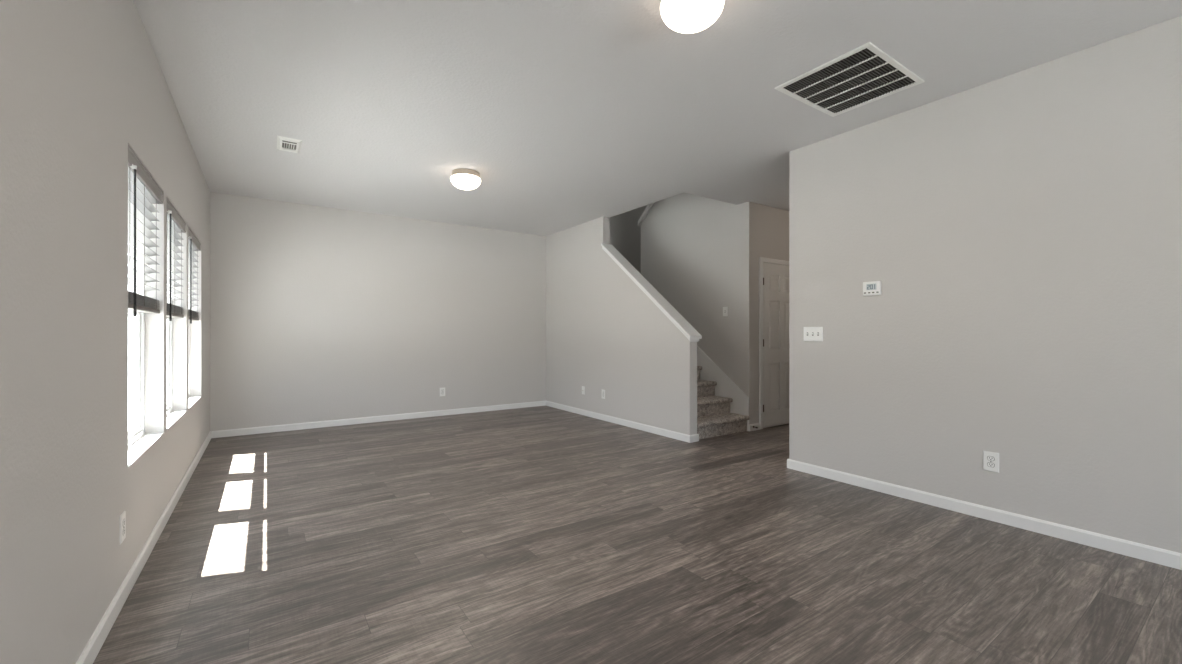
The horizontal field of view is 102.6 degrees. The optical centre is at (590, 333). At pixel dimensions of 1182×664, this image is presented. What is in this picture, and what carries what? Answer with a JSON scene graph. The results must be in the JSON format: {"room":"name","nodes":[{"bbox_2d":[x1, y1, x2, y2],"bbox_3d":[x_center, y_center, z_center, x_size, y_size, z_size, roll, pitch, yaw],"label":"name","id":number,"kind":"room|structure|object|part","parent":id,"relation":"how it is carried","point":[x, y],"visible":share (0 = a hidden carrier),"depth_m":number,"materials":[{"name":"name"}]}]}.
{"room":"empty living room","nodes":[
{"label":"empty living room","id":0,"kind":"room"},
{"bbox_2d":[0,0,209,663],"bbox_3d":[-1.492,-0.144,1.117,0.160,2.860,10.170,0,0,-34],"label":"wall","id":1,"kind":"structure","parent":0,"point":[82,82],"depth_m":1.58,"materials":[{"name":"grey paint"}]},
{"bbox_2d":[120,511,125,544],"bbox_3d":[-2.036,0.844,2.059,0.008,0.122,0.078,0,0,-34],"label":"power outlet","id":2,"kind":"object","parent":1,"relation":"attached to","point":[123,515],"visible":1,"depth_m":2.05,"materials":[{"name":"white plastic"}]},
{"bbox_2d":[128,234,144,446],"bbox_3d":[-2.458,-0.129,2.455,0.070,1.480,0.910,0,0,-34],"label":"window","id":3,"kind":"structure","parent":1,"relation":"in","point":[136,325],"depth_m":2.79,"materials":[{"name":"white glass"}]},
{"bbox_3d":[-2.473,-0.467,2.445,0.025,0.735,0.840,0,0,-34],"label":"sash","id":4,"kind":"part","parent":3,"relation":"part of","materials":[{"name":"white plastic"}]},
{"bbox_3d":[-2.450,0.208,2.461,0.025,0.735,0.840,0,0,-34],"label":"sash","id":5,"kind":"part","parent":3,"relation":"part of","materials":[{"name":"white plastic"}]},
{"bbox_2d":[76,431,210,663],"bbox_3d":[-1.421,1.127,1.166,0.013,0.078,9.930,0,0,-34],"label":"baseboard","id":6,"kind":"structure","parent":1,"relation":"attached to","point":[91,650],"depth_m":2.16,"materials":[{"name":"white paint"}]},
{"bbox_2d":[128,145,162,316],"bbox_3d":[-2.385,-0.473,2.505,0.082,0.788,0.902,0,0,-34],"label":"window blind","id":7,"kind":"object","parent":1,"relation":"attached to","point":[143,191],"visible":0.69,"depth_m":2.51,"materials":[{"name":"grey plastic"}]},
{"bbox_3d":[-2.189,-0.482,2.246,0.002,0.675,0.002,0,0,-34],"label":"ladder cord","id":8,"kind":"part","parent":7,"relation":"part of","materials":[{"name":"white fabric"}]},
{"bbox_3d":[-2.394,-0.131,2.499,0.052,0.024,0.884,0,0,-34],"label":"rail","id":9,"kind":"part","parent":7,"relation":"part of","materials":[{"name":"white plastic"}]},
{"bbox_3d":[-2.373,-0.482,2.514,0.002,0.675,0.002,0,0,-34],"label":"ladder cord","id":10,"kind":"part","parent":7,"relation":"part of","materials":[{"name":"white fabric"}]},
{"bbox_3d":[-2.556,-0.482,2.782,0.002,0.675,0.002,0,0,-34],"label":"ladder cord","id":11,"kind":"part","parent":7,"relation":"part of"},
{"bbox_2d":[128,432,164,467],"bbox_3d":[-2.393,0.607,2.500,0.089,0.008,0.908,0,0,-34],"label":"trim","id":12,"kind":"structure","parent":1,"relation":"attached to","point":[139,447],"depth_m":2.54,"materials":[{"name":"white paint"}]},
{"bbox_2d":[167,269,171,414],"bbox_3d":[-3.027,-0.130,3.284,0.070,1.480,0.910,0,0,-34],"label":"window","id":13,"kind":"structure","parent":1,"relation":"in","point":[169,323],"depth_m":3.64,"materials":[{"name":"white glass"}]},
{"bbox_3d":[-3.018,0.208,3.290,0.025,0.735,0.840,0,0,-34],"label":"sash","id":14,"kind":"part","parent":13,"relation":"part of","materials":[{"name":"white plastic"}]},
{"bbox_2d":[167,198,185,320],"bbox_3d":[-2.953,-0.473,3.334,0.082,0.788,0.902,0,0,-34],"label":"window blind","id":15,"kind":"object","parent":1,"relation":"attached to","point":[176,224],"visible":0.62,"depth_m":3.40,"materials":[{"name":"grey plastic"}]},
{"bbox_3d":[-2.962,-0.132,3.328,0.052,0.024,0.884,0,0,-34],"label":"rail","id":16,"kind":"part","parent":15,"relation":"part of","materials":[{"name":"white plastic"}]},
{"bbox_3d":[-3.125,-0.482,3.611,0.002,0.675,0.002,0,0,-34],"label":"ladder cord","id":17,"kind":"part","parent":15,"relation":"part of","materials":[{"name":"white fabric"}]},
{"bbox_2d":[167,410,186,429],"bbox_3d":[-2.961,0.607,3.329,0.089,0.008,0.908,0,0,-34],"label":"trim","id":18,"kind":"structure","parent":1,"relation":"attached to","point":[172,417],"depth_m":3.43,"materials":[{"name":"white paint"}]},
{"bbox_2d":[188,282,189,397],"bbox_3d":[-3.595,-0.130,4.113,0.070,1.480,0.910,0,0,-34],"label":"window","id":19,"kind":"structure","parent":1,"relation":"in","point":[188,282],"depth_m":4.48,"materials":[{"name":"white glass"}]},
{"bbox_2d":[188,227,200,323],"bbox_3d":[-3.521,-0.474,4.163,0.082,0.788,0.902,0,0,-34],"label":"window blind","id":20,"kind":"object","parent":1,"relation":"attached to","point":[193,242],"visible":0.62,"depth_m":4.22,"materials":[{"name":"grey plastic"}]},
{"bbox_3d":[-3.530,-0.132,4.157,0.052,0.024,0.884,0,0,-34],"label":"rail","id":21,"kind":"part","parent":20,"relation":"part of","materials":[{"name":"white plastic"}]},
{"bbox_3d":[-3.693,-0.482,4.440,0.002,0.675,0.002,0,0,-34],"label":"ladder cord","id":22,"kind":"part","parent":20,"relation":"part of","materials":[{"name":"white fabric"}]},
{"bbox_2d":[188,396,201,408],"bbox_3d":[-3.529,0.606,4.158,0.089,0.008,0.908,0,0,-34],"label":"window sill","id":23,"kind":"structure","parent":1,"relation":"attached to","point":[192,400],"depth_m":4.25,"materials":[{"name":"white paint"}]},
{"bbox_2d":[210,192,545,430],"bbox_3d":[-2.515,-0.145,6.508,4.250,2.860,0.120,0,0,-34],"label":"wall","id":24,"kind":"structure","parent":0,"point":[318,313],"depth_m":6.12,"materials":[{"name":"grey paint"}]},
{"bbox_2d":[211,401,545,437],"bbox_3d":[-2.472,1.126,6.457,4.237,0.078,0.013,0,0,-34],"label":"baseboard","id":25,"kind":"structure","parent":24,"relation":"attached to","point":[329,423],"depth_m":6.12,"materials":[{"name":"white paint"}]},
{"bbox_2d":[440,387,444,395],"bbox_3d":[-2.106,0.830,6.711,0.078,0.122,0.008,0,0,-34],"label":"power outlet","id":26,"kind":"object","parent":24,"relation":"attached to","point":[442,390],"visible":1,"depth_m":6.71,"materials":[{"name":"white plastic"}]},
{"bbox_2d":[610,205,646,273],"bbox_3d":[1.282,-1.485,7.278,2.655,5.300,3.145,0,0,-34],"label":"wall","id":27,"kind":"structure","parent":0,"point":[625,232],"depth_m":8.64,"materials":[{"name":"grey paint"}]},
{"bbox_2d":[93,406,1181,663],"bbox_3d":[1.415,1.226,3.110,6.910,0.120,9.930,0,0,-34],"label":"floor","id":28,"kind":"structure","parent":0,"point":[538,534],"depth_m":2.37,"materials":[{"name":"grey wood"}]},
{"bbox_2d":[697,366,749,439],"bbox_3d":[1.304,0.431,7.136,2.500,1.468,3.152,0,0,-34],"label":"staircase","id":29,"kind":"structure","parent":28,"relation":"on","point":[714,417],"depth_m":5.59,"materials":[{"name":"carpet"}]},
{"bbox_2d":[133,0,1181,235],"bbox_3d":[1.403,-1.714,3.101,7.180,0.280,10.170,0,0,-34],"label":"ceiling","id":30,"kind":"structure","parent":0,"point":[567,114],"depth_m":2.99,"materials":[{"name":"white paint"}]},
{"bbox_2d":[277,135,301,152],"bbox_3d":[-2.518,-1.569,3.948,0.170,0.012,0.330,0,0,-34],"label":"ceiling vent","id":31,"kind":"object","parent":30,"relation":"in","point":[285,142],"visible":1,"depth_m":3.92,"materials":[{"name":"white metal"}]},
{"bbox_2d":[451,169,480,189],"bbox_3d":[-1.227,-1.494,4.638,0.288,0.159,0.288,0,0,-34],"label":"ceiling light","id":32,"kind":"object","parent":30,"relation":"attached to","point":[465,179],"visible":1,"depth_m":4.54,"materials":[{"name":"white glass"}]},
{"bbox_2d":[660,0,723,32],"bbox_3d":[0.463,-1.494,2.172,0.288,0.159,0.288,0,0,-34],"label":"ceiling light","id":33,"kind":"object","parent":30,"relation":"attached to","point":[682,16],"visible":1,"depth_m":2.13,"materials":[{"name":"white glass"}]},
{"bbox_2d":[774,42,924,116],"bbox_3d":[1.626,-1.569,2.988,0.700,0.010,0.580,0,0,-34],"label":"ceiling vent","id":34,"kind":"object","parent":30,"relation":"in","point":[865,74],"visible":1,"depth_m":2.96,"materials":[{"name":"white"}]},
{"bbox_2d":[641,193,754,423],"bbox_3d":[1.375,-1.485,6.498,0.115,5.300,1.985,0,0,-34],"label":"wall","id":35,"kind":"structure","parent":0,"point":[698,252],"depth_m":6.12,"materials":[{"name":"grey paint"}]},
{"bbox_2d":[638,202,654,225],"bbox_3d":[1.333,-2.514,6.545,0.190,1.724,1.900,0,0,-34],"label":"trim","id":36,"kind":"structure","parent":35,"relation":"attached to","point":[649,206],"depth_m":7.15,"materials":[{"name":"grey paint"}]},
{"bbox_2d":[697,346,748,430],"bbox_3d":[1.320,0.237,6.464,0.014,1.856,1.981,0,0,-34],"label":"trim","id":37,"kind":"structure","parent":35,"relation":"attached to","point":[725,387],"depth_m":5.95,"materials":[{"name":"white paint"}]},
{"bbox_2d":[723,307,727,315],"bbox_3d":[1.680,-0.275,5.936,0.018,0.118,0.074,0,0,-34],"label":"light switch","id":38,"kind":"object","parent":35,"relation":"attached to","point":[725,309],"visible":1,"depth_m":5.93,"materials":[{"name":"white plastic"}]},
{"bbox_2d":[755,203,788,427],"bbox_3d":[2.575,-0.205,6.188,1.515,2.740,0.115,0,0,-34],"label":"wall","id":39,"kind":"structure","parent":0,"point":[771,223],"depth_m":5.83,"materials":[{"name":"grey paint"}]},
{"bbox_2d":[749,423,759,430],"bbox_3d":[1.966,1.126,5.693,0.205,0.078,0.013,0,0,-34],"label":"baseboard","id":40,"kind":"structure","parent":39,"relation":"attached to","point":[751,428],"depth_m":5.68,"materials":[{"name":"white paint"}]},
{"bbox_2d":[759,257,788,428],"bbox_3d":[2.413,0.118,5.995,0.886,2.093,0.020,0,0,-34],"label":"trim","id":41,"kind":"structure","parent":39,"relation":"attached to","point":[761,259],"depth_m":5.75,"materials":[{"name":"white paint"}]},
{"bbox_2d":[763,263,788,427],"bbox_3d":[2.428,0.144,5.963,0.772,2.018,0.092,0,0,-34],"label":"door","id":42,"kind":"structure","parent":39,"relation":"in","point":[775,276],"depth_m":5.91,"materials":[{"name":"white paint"}]},
{"bbox_3d":[2.282,-0.625,5.905,0.190,0.192,0.012,0,0,-34],"label":"panel","id":43,"kind":"part","parent":42,"relation":"part of","materials":[{"name":"white paint"}]},
{"bbox_3d":[2.282,-0.100,5.905,0.190,0.582,0.012,0,0,-34],"label":"panel","id":44,"kind":"part","parent":42,"relation":"part of","materials":[{"name":"white paint"}]},
{"bbox_3d":[2.282,0.665,5.906,0.190,0.572,0.012,0,0,-34],"label":"panel","id":45,"kind":"part","parent":42,"relation":"part of","materials":[{"name":"white paint"}]},
{"bbox_3d":[2.545,-0.625,6.085,0.190,0.192,0.012,0,0,-34],"label":"panel","id":46,"kind":"part","parent":42,"relation":"part of","materials":[{"name":"white paint"}]},
{"bbox_3d":[2.545,-0.100,6.085,0.190,0.582,0.012,0,0,-34],"label":"panel","id":47,"kind":"part","parent":42,"relation":"part of","materials":[{"name":"white paint"}]},
{"bbox_3d":[2.545,0.665,6.085,0.190,0.572,0.012,0,0,-34],"label":"panel","id":48,"kind":"part","parent":42,"relation":"part of","materials":[{"name":"white paint"}]},
{"bbox_2d":[546,15,1181,552],"bbox_3d":[2.098,-0.204,3.639,0.115,2.740,10.030,0,0,-34],"label":"wall","id":49,"kind":"structure","parent":0,"point":[1020,232],"depth_m":2.97,"materials":[{"name":"grey paint"}]},
{"bbox_2d":[546,401,690,442],"bbox_3d":[0.166,1.126,6.345,0.013,0.078,3.156,0,0,-34],"label":"baseboard","id":50,"kind":"structure","parent":49,"relation":"attached to","point":[667,433],"depth_m":5.94,"materials":[{"name":"white paint"}]},
{"bbox_2d":[601,243,701,341],"bbox_3d":[0.666,-0.576,5.727,0.183,1.267,1.616,0,0,-34],"label":"trim","id":51,"kind":"structure","parent":49,"relation":"attached to","point":[680,321],"depth_m":5.58,"materials":[{"name":"white paint"}]},
{"bbox_2d":[691,434,698,441],"bbox_3d":[1.112,1.126,5.088,0.127,0.078,0.013,0,0,-34],"label":"baseboard","id":52,"kind":"structure","parent":49,"relation":"attached to","point":[695,437],"depth_m":5.09,"materials":[{"name":"white paint"}]},
{"bbox_2d":[804,327,822,340],"bbox_3d":[1.831,0.005,3.911,0.018,0.118,0.166,0,0,-34],"label":"light switch","id":53,"kind":"object","parent":49,"relation":"attached to","point":[810,333],"visible":1,"depth_m":3.91,"materials":[{"name":"white plastic"}]},
{"bbox_2d":[863,281,880,295],"bbox_3d":[2.092,-0.335,3.522,0.028,0.102,0.124,0,0,-34],"label":"thermostat","id":54,"kind":"object","parent":49,"relation":"attached to","point":[874,287],"visible":1,"depth_m":3.51,"materials":[{"name":"white plastic"}]},
{"bbox_2d":[787,459,1181,569],"bbox_3d":[3.292,1.127,1.785,0.013,0.078,5.622,0,0,-34],"label":"baseboard","id":55,"kind":"structure","parent":49,"relation":"attached to","point":[1156,555],"depth_m":2.86,"materials":[{"name":"white paint"}]},
{"bbox_2d":[983,450,998,472],"bbox_3d":[2.495,0.800,2.951,0.008,0.122,0.078,0,0,-34],"label":"power outlet","id":56,"kind":"object","parent":49,"relation":"attached to","point":[990,459],"visible":1,"depth_m":2.95,"materials":[{"name":"white plastic"}]}
]}

